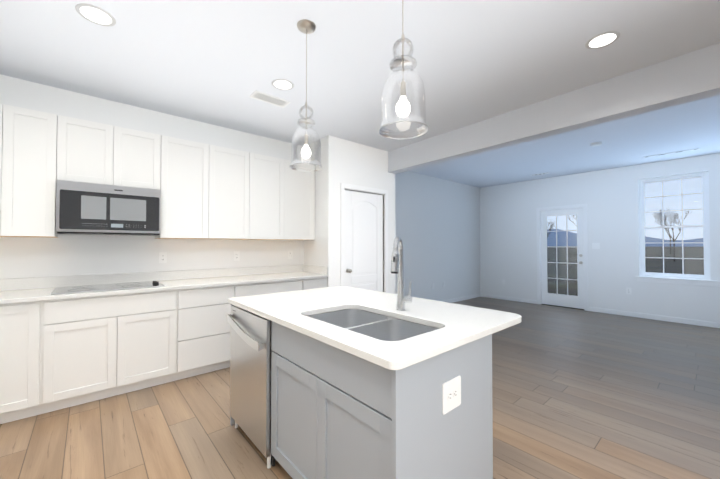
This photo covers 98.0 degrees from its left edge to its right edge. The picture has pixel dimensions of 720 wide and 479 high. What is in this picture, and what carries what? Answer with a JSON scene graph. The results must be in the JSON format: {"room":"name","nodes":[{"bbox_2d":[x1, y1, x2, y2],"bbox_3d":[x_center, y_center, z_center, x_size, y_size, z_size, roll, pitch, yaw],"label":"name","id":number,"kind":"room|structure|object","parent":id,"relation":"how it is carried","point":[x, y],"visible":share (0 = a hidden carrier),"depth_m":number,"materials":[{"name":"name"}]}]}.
{"room":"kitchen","nodes":[
{"label":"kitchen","id":0,"kind":"room"},
{"bbox_2d":[0,74,479,300],"bbox_3d":[-0.348,0.017,5.057,9.400,2.740,0.160,1,-1,-41],"label":"wall","id":1,"kind":"structure","parent":0,"point":[437,226],"depth_m":3.76,"materials":[{"name":"white paint"}]},
{"bbox_2d":[0,104,15,236],"bbox_3d":[-2.974,-0.542,2.465,0.363,1.028,0.316,1,-1,-41],"label":"upper cabinet","id":2,"kind":"object","parent":1,"relation":"attached to","point":[7,112],"depth_m":2.45,"materials":[{"name":"white wood"}]},
{"bbox_2d":[16,107,67,237],"bbox_3d":[-2.767,-0.539,2.645,0.424,1.028,0.316,1,-1,-41],"label":"upper cabinet","id":3,"kind":"object","parent":1,"relation":"attached to","point":[41,137],"depth_m":2.56,"materials":[{"name":"white wood"}]},
{"bbox_2d":[68,117,123,185],"bbox_3d":[-2.488,-0.772,2.891,0.432,0.554,0.316,1,-1,-41],"label":"upper cabinet","id":4,"kind":"object","parent":1,"relation":"attached to","point":[95,150],"depth_m":2.80,"materials":[{"name":"white wood"}]},
{"bbox_2d":[56,180,160,235],"bbox_3d":[-2.347,-0.265,2.958,0.734,0.442,0.385,1,-1,-41],"label":"over-the-range microwave","id":5,"kind":"object","parent":4,"relation":"attached to","point":[82,208],"visible":1,"depth_m":2.79,"materials":[{"name":"silver metal"}]},
{"bbox_2d":[124,128,163,191],"bbox_3d":[-2.252,-0.769,3.096,0.432,0.554,0.316,1,-1,-41],"label":"upper cabinet","id":6,"kind":"object","parent":1,"relation":"attached to","point":[143,151],"depth_m":3.03,"materials":[{"name":"white wood"}]},
{"bbox_2d":[159,252,166,262],"bbox_3d":[-2.135,0.197,3.390,0.072,0.118,0.007,1,-1,-41],"label":"electrical outlet","id":7,"kind":"object","parent":1,"relation":"attached to","point":[162,257],"depth_m":3.39,"materials":[{"name":"white plastic"}]},
{"bbox_2d":[155,136,215,238],"bbox_3d":[-1.920,-0.527,3.381,0.567,1.028,0.316,1,-1,-41],"label":"upper cabinet","id":8,"kind":"object","parent":1,"relation":"attached to","point":[208,191],"depth_m":3.28,"materials":[{"name":"white wood"}]},
{"bbox_2d":[216,146,255,239],"bbox_3d":[-1.582,-0.522,3.674,0.567,1.028,0.316,1,-1,-41],"label":"upper cabinet","id":9,"kind":"object","parent":1,"relation":"attached to","point":[235,169],"depth_m":3.61,"materials":[{"name":"white wood"}]},
{"bbox_2d":[234,251,239,260],"bbox_3d":[-1.539,0.206,3.908,0.072,0.118,0.007,1,-1,-41],"label":"electrical outlet","id":10,"kind":"object","parent":1,"relation":"attached to","point":[236,253],"depth_m":3.91,"materials":[{"name":"white plastic"}]},
{"bbox_2d":[256,154,290,239],"bbox_3d":[-1.244,-0.517,3.968,0.569,1.028,0.316,1,-1,-41],"label":"upper cabinet","id":11,"kind":"object","parent":1,"relation":"attached to","point":[271,172],"depth_m":3.90,"materials":[{"name":"white wood"}]},
{"bbox_2d":[288,251,292,258],"bbox_3d":[-0.980,0.214,4.393,0.072,0.118,0.007,1,-1,-41],"label":"electrical outlet","id":12,"kind":"object","parent":1,"relation":"attached to","point":[290,253],"depth_m":4.39,"materials":[{"name":"white plastic"}]},
{"bbox_2d":[288,163,314,239],"bbox_3d":[-0.916,-0.512,4.253,0.537,1.028,0.316,1,-1,-41],"label":"upper cabinet","id":13,"kind":"object","parent":1,"relation":"attached to","point":[301,185],"depth_m":4.17,"materials":[{"name":"white wood"}]},
{"bbox_2d":[442,293,480,302],"bbox_3d":[1.593,1.370,6.605,3.810,0.085,0.016,1,-1,-41],"label":"baseboard","id":14,"kind":"structure","parent":1,"relation":"attached to","point":[475,295],"depth_m":7.29,"materials":[{"name":"white wood"}]},
{"bbox_2d":[304,135,394,293],"bbox_3d":[-0.131,0.012,4.730,1.280,2.740,0.620,1,-1,-41],"label":"wall","id":15,"kind":"structure","parent":0,"point":[348,162],"depth_m":4.28,"materials":[{"name":"white paint"}]},
{"bbox_2d":[340,183,387,292],"bbox_3d":[0.047,0.311,4.531,0.906,2.134,0.126,1,-1,-41],"label":"door frame","id":16,"kind":"structure","parent":15,"relation":"attached to","point":[342,227],"depth_m":4.32,"materials":[{"name":"white wood"}]},
{"bbox_2d":[345,190,382,291],"bbox_3d":[0.079,0.344,4.494,0.752,2.044,0.110,1,-1,-41],"label":"pantry door","id":17,"kind":"structure","parent":15,"relation":"in","point":[363,240],"depth_m":4.51,"materials":[{"name":"white wood"}]},
{"bbox_2d":[0,297,719,478],"bbox_3d":[2.209,1.388,2.090,9.400,0.100,8.240,1,-1,-41],"label":"floor","id":18,"kind":"structure","parent":0,"point":[579,394],"depth_m":2.35,"materials":[{"name":"brown wood"}]},
{"bbox_2d":[0,300,55,423],"bbox_3d":[-2.676,0.903,2.508,0.358,0.884,0.606,1,-1,-41],"label":"base cabinet","id":19,"kind":"object","parent":18,"relation":"on","point":[27,329],"depth_m":2.31,"materials":[{"name":"white wood"}]},
{"bbox_2d":[56,289,179,409],"bbox_3d":[-2.281,0.909,2.851,0.966,0.884,0.606,1,-1,-41],"label":"base cabinet","id":20,"kind":"object","parent":18,"relation":"on","point":[57,354],"depth_m":2.64,"materials":[{"name":"white wood"}]},
{"bbox_2d":[180,284,243,378],"bbox_3d":[-1.717,0.917,3.341,0.659,0.884,0.606,1,-1,-41],"label":"base cabinet","id":21,"kind":"object","parent":18,"relation":"on","point":[205,329],"depth_m":3.11,"materials":[{"name":"white wood"}]},
{"bbox_2d":[230,304,234,424],"bbox_3d":[-0.452,0.898,2.232,0.682,0.884,0.707,1,-1,-41],"label":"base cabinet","id":22,"kind":"object","parent":18,"relation":"on","point":[232,421],"depth_m":2.26,"materials":[{"name":"grey wood"}]},
{"bbox_2d":[227,305,274,468],"bbox_3d":[-0.533,0.906,2.192,0.616,0.868,0.602,1,-1,-41],"label":"dishwasher","id":23,"kind":"object","parent":22,"relation":"in","point":[250,373],"visible":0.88,"depth_m":1.94,"materials":[{"name":"silver metal"}]},
{"bbox_2d":[228,286,520,369],"bbox_3d":[-0.024,0.436,2.000,1.070,0.030,1.650,1,-1,-41],"label":"countertop","id":24,"kind":"structure","parent":22,"relation":"on","point":[458,325],"depth_m":1.65,"materials":[{"name":"white stone"}]},
{"bbox_2d":[308,309,438,340],"bbox_3d":[0.037,0.549,1.647,0.444,0.205,0.764,1,-1,-41],"label":"sink","id":25,"kind":"object","parent":24,"relation":"in","point":[378,326],"visible":0.15,"depth_m":1.75,"materials":[{"name":"silver metal"}]},
{"bbox_2d":[391,237,411,310],"bbox_3d":[0.224,0.201,1.806,0.214,0.434,0.134,1,-1,-41],"label":"faucet","id":26,"kind":"object","parent":24,"relation":"on","point":[397,264],"visible":1,"depth_m":1.85,"materials":[{"name":"silver metal"}]},
{"bbox_2d":[244,279,307,295],"bbox_3d":[-1.184,0.924,3.804,0.886,0.884,0.606,1,-1,-41],"label":"base cabinet","id":27,"kind":"object","parent":18,"relation":"on","point":[250,289],"depth_m":3.59,"materials":[{"name":"white wood"}]},
{"bbox_2d":[308,277,326,288],"bbox_3d":[-0.785,0.930,4.151,0.440,0.884,0.606,1,-1,-41],"label":"base cabinet","id":28,"kind":"object","parent":18,"relation":"on","point":[313,283],"depth_m":3.97,"materials":[{"name":"white wood"}]},
{"bbox_2d":[0,265,328,303],"bbox_3d":[-1.955,0.403,3.017,3.704,0.130,0.798,1,-1,-41],"label":"countertop","id":29,"kind":"structure","parent":28,"relation":"on","point":[16,290],"depth_m":2.76,"materials":[{"name":"white stone"}]},
{"bbox_2d":[51,281,164,294],"bbox_3d":[-2.276,0.419,2.866,0.760,0.031,0.499,1,-1,-41],"label":"cooktop","id":30,"kind":"object","parent":29,"relation":"in","point":[90,288],"visible":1,"depth_m":2.78,"materials":[{"name":"black glass"}]},
{"bbox_2d":[271,321,492,478],"bbox_3d":[0.057,0.889,1.646,0.682,0.884,0.981,1,-1,-41],"label":"base cabinet","id":31,"kind":"object","parent":18,"relation":"on","point":[336,413],"depth_m":1.32,"materials":[{"name":"grey wood"}]},
{"bbox_2d":[442,376,460,414],"bbox_3d":[0.374,0.629,1.270,0.128,0.120,0.007,1,-1,-41],"label":"outlet","id":32,"kind":"object","parent":31,"relation":"attached to","point":[451,394],"visible":1,"depth_m":1.26,"materials":[{"name":"white plastic"}]},
{"bbox_2d":[0,0,719,187],"bbox_3d":[2.209,-1.462,2.137,9.400,0.120,8.240,1,-1,-41],"label":"ceiling","id":33,"kind":"structure","parent":0,"point":[216,62],"depth_m":2.47,"materials":[{"name":"white paint"}]},
{"bbox_2d":[75,3,115,26],"bbox_3d":[-1.652,-1.402,1.960,0.195,0.005,0.195,0,-1,4],"label":"recessed light","id":34,"kind":"object","parent":33,"relation":"in","point":[94,14],"depth_m":1.95,"materials":[{"name":"grey plastic"}]},
{"bbox_2d":[249,91,290,107],"bbox_3d":[-0.885,-1.382,3.090,0.360,0.006,0.160,1,-1,-41],"label":"ceiling vent","id":35,"kind":"object","parent":33,"relation":"in","point":[267,98],"depth_m":3.08,"materials":[{"name":"white metal"}]},
{"bbox_2d":[272,79,293,89],"bbox_3d":[-0.692,-1.388,2.807,0.195,0.005,0.195,0,-1,4],"label":"recessed light","id":36,"kind":"object","parent":33,"relation":"in","point":[282,84],"depth_m":2.80,"materials":[{"name":"grey plastic"}]},
{"bbox_2d":[289,19,322,171],"bbox_3d":[-0.352,-0.935,2.049,0.220,0.936,0.220,1,-1,-41],"label":"pendant light","id":37,"kind":"object","parent":33,"relation":"hanging from","point":[306,26],"visible":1,"depth_m":2.02,"materials":[{"name":"clear glass"}]},
{"bbox_2d":[378,0,428,138],"bbox_3d":[0.190,-0.946,1.388,0.220,0.936,0.220,1,-1,-41],"label":"pendant light","id":38,"kind":"object","parent":33,"relation":"hanging from","point":[402,105],"visible":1,"depth_m":1.34,"materials":[{"name":"clear glass"}]},
{"bbox_2d":[388,43,719,173],"bbox_3d":[2.712,-1.241,2.160,0.386,0.320,7.020,1,-1,-41],"label":"header beam","id":39,"kind":"structure","parent":33,"relation":"attached to","point":[688,77],"depth_m":2.86,"materials":[{"name":"white paint"}]},
{"bbox_2d":[590,142,601,146],"bbox_3d":[3.349,-1.348,4.437,0.136,0.030,0.136,1,-1,-41],"label":"smoke detector","id":40,"kind":"object","parent":33,"relation":"attached to","point":[594,144],"visible":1,"depth_m":4.40,"materials":[{"name":"white plastic"}]},
{"bbox_2d":[585,31,619,48],"bbox_3d":[1.703,-1.398,2.200,0.195,0.005,0.195,0,-1,4],"label":"recessed light","id":41,"kind":"object","parent":33,"relation":"in","point":[604,39],"depth_m":2.20,"materials":[{"name":"grey plastic"}]},
{"bbox_2d":[644,148,698,157],"bbox_3d":[4.863,-1.352,4.905,0.080,0.006,0.620,1,-1,-41],"label":"ceiling vent","id":42,"kind":"object","parent":33,"relation":"in","point":[696,148],"depth_m":4.87,"materials":[{"name":"white metal"}]},
{"bbox_2d":[480,153,719,322],"bbox_3d":[5.591,0.017,5.051,0.160,2.740,7.960,1,-1,-41],"label":"wall","id":43,"kind":"structure","parent":0,"point":[508,232],"depth_m":5.99,"materials":[{"name":"white paint"}]},
{"bbox_2d":[481,293,536,303],"bbox_3d":[3.456,1.383,7.354,0.013,0.085,1.290,1,-1,-41],"label":"baseboard","id":44,"kind":"structure","parent":43,"relation":"attached to","point":[482,295],"depth_m":7.30,"materials":[{"name":"white wood"}]},
{"bbox_2d":[536,204,587,310],"bbox_3d":[4.250,0.356,6.577,0.176,2.113,0.926,1,-1,-41],"label":"door frame","id":45,"kind":"structure","parent":43,"relation":"attached to","point":[539,274],"depth_m":6.49,"materials":[{"name":"white painted wood"}]},
{"bbox_2d":[541,208,583,308],"bbox_3d":[4.220,0.383,6.550,0.117,2.028,0.786,1,-1,-41],"label":"patio door","id":46,"kind":"structure","parent":43,"relation":"in","point":[566,300],"depth_m":6.54,"materials":[{"name":"white"}]},
{"bbox_2d":[592,243,599,248],"bbox_3d":[4.582,0.124,6.081,0.009,0.118,0.118,1,-1,-41],"label":"switch plate","id":47,"kind":"object","parent":43,"relation":"attached to","point":[595,245],"visible":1,"depth_m":6.08,"materials":[{"name":"white plastic"}]},
{"bbox_2d":[626,288,630,293],"bbox_3d":[4.898,0.938,5.705,0.007,0.118,0.072,1,-1,-41],"label":"electrical outlet","id":48,"kind":"object","parent":43,"relation":"attached to","point":[628,290],"depth_m":5.70,"materials":[{"name":"white plastic"}]},
{"bbox_2d":[589,307,719,327],"bbox_3d":[6.256,1.329,4.130,0.016,0.085,5.350,1,-1,-41],"label":"baseboard","id":49,"kind":"structure","parent":43,"relation":"attached to","point":[667,318],"depth_m":5.40,"materials":[{"name":"white wood"}]},
{"bbox_2d":[635,172,719,286],"bbox_3d":[5.974,-0.183,4.572,0.165,1.835,2.950,1,-1,-41],"label":"window","id":50,"kind":"structure","parent":43,"relation":"in","point":[705,225],"depth_m":5.29,"materials":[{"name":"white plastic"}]},
{"label":"outside","id":51,"kind":"structure","parent":0,"visible":0},
{"bbox_2d":[547,246,703,295],"bbox_3d":[161.413,4.125,140.096,412.280,0.100,520.000,1,-1,-41],"label":"ground","id":52,"kind":"structure","parent":51,"point":[667,267],"depth_m":29.16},
{"bbox_2d":[547,210,689,261],"bbox_3d":[42.289,-2.007,42.344,46.213,9.023,30.304,1,-1,-41],"label":"trees","id":53,"kind":"object","parent":52,"relation":"on","point":[670,217],"depth_m":32.95,"materials":[{"name":"grey plant"}]},
{"bbox_2d":[547,229,702,246],"bbox_3d":[302.680,-2.843,262.968,2.000,21.005,600.000,1,-1,-41],"label":"hills","id":54,"kind":"structure","parent":52,"relation":"on","point":[563,242],"depth_m":339.43,"materials":[{"name":"blue"}]}
]}

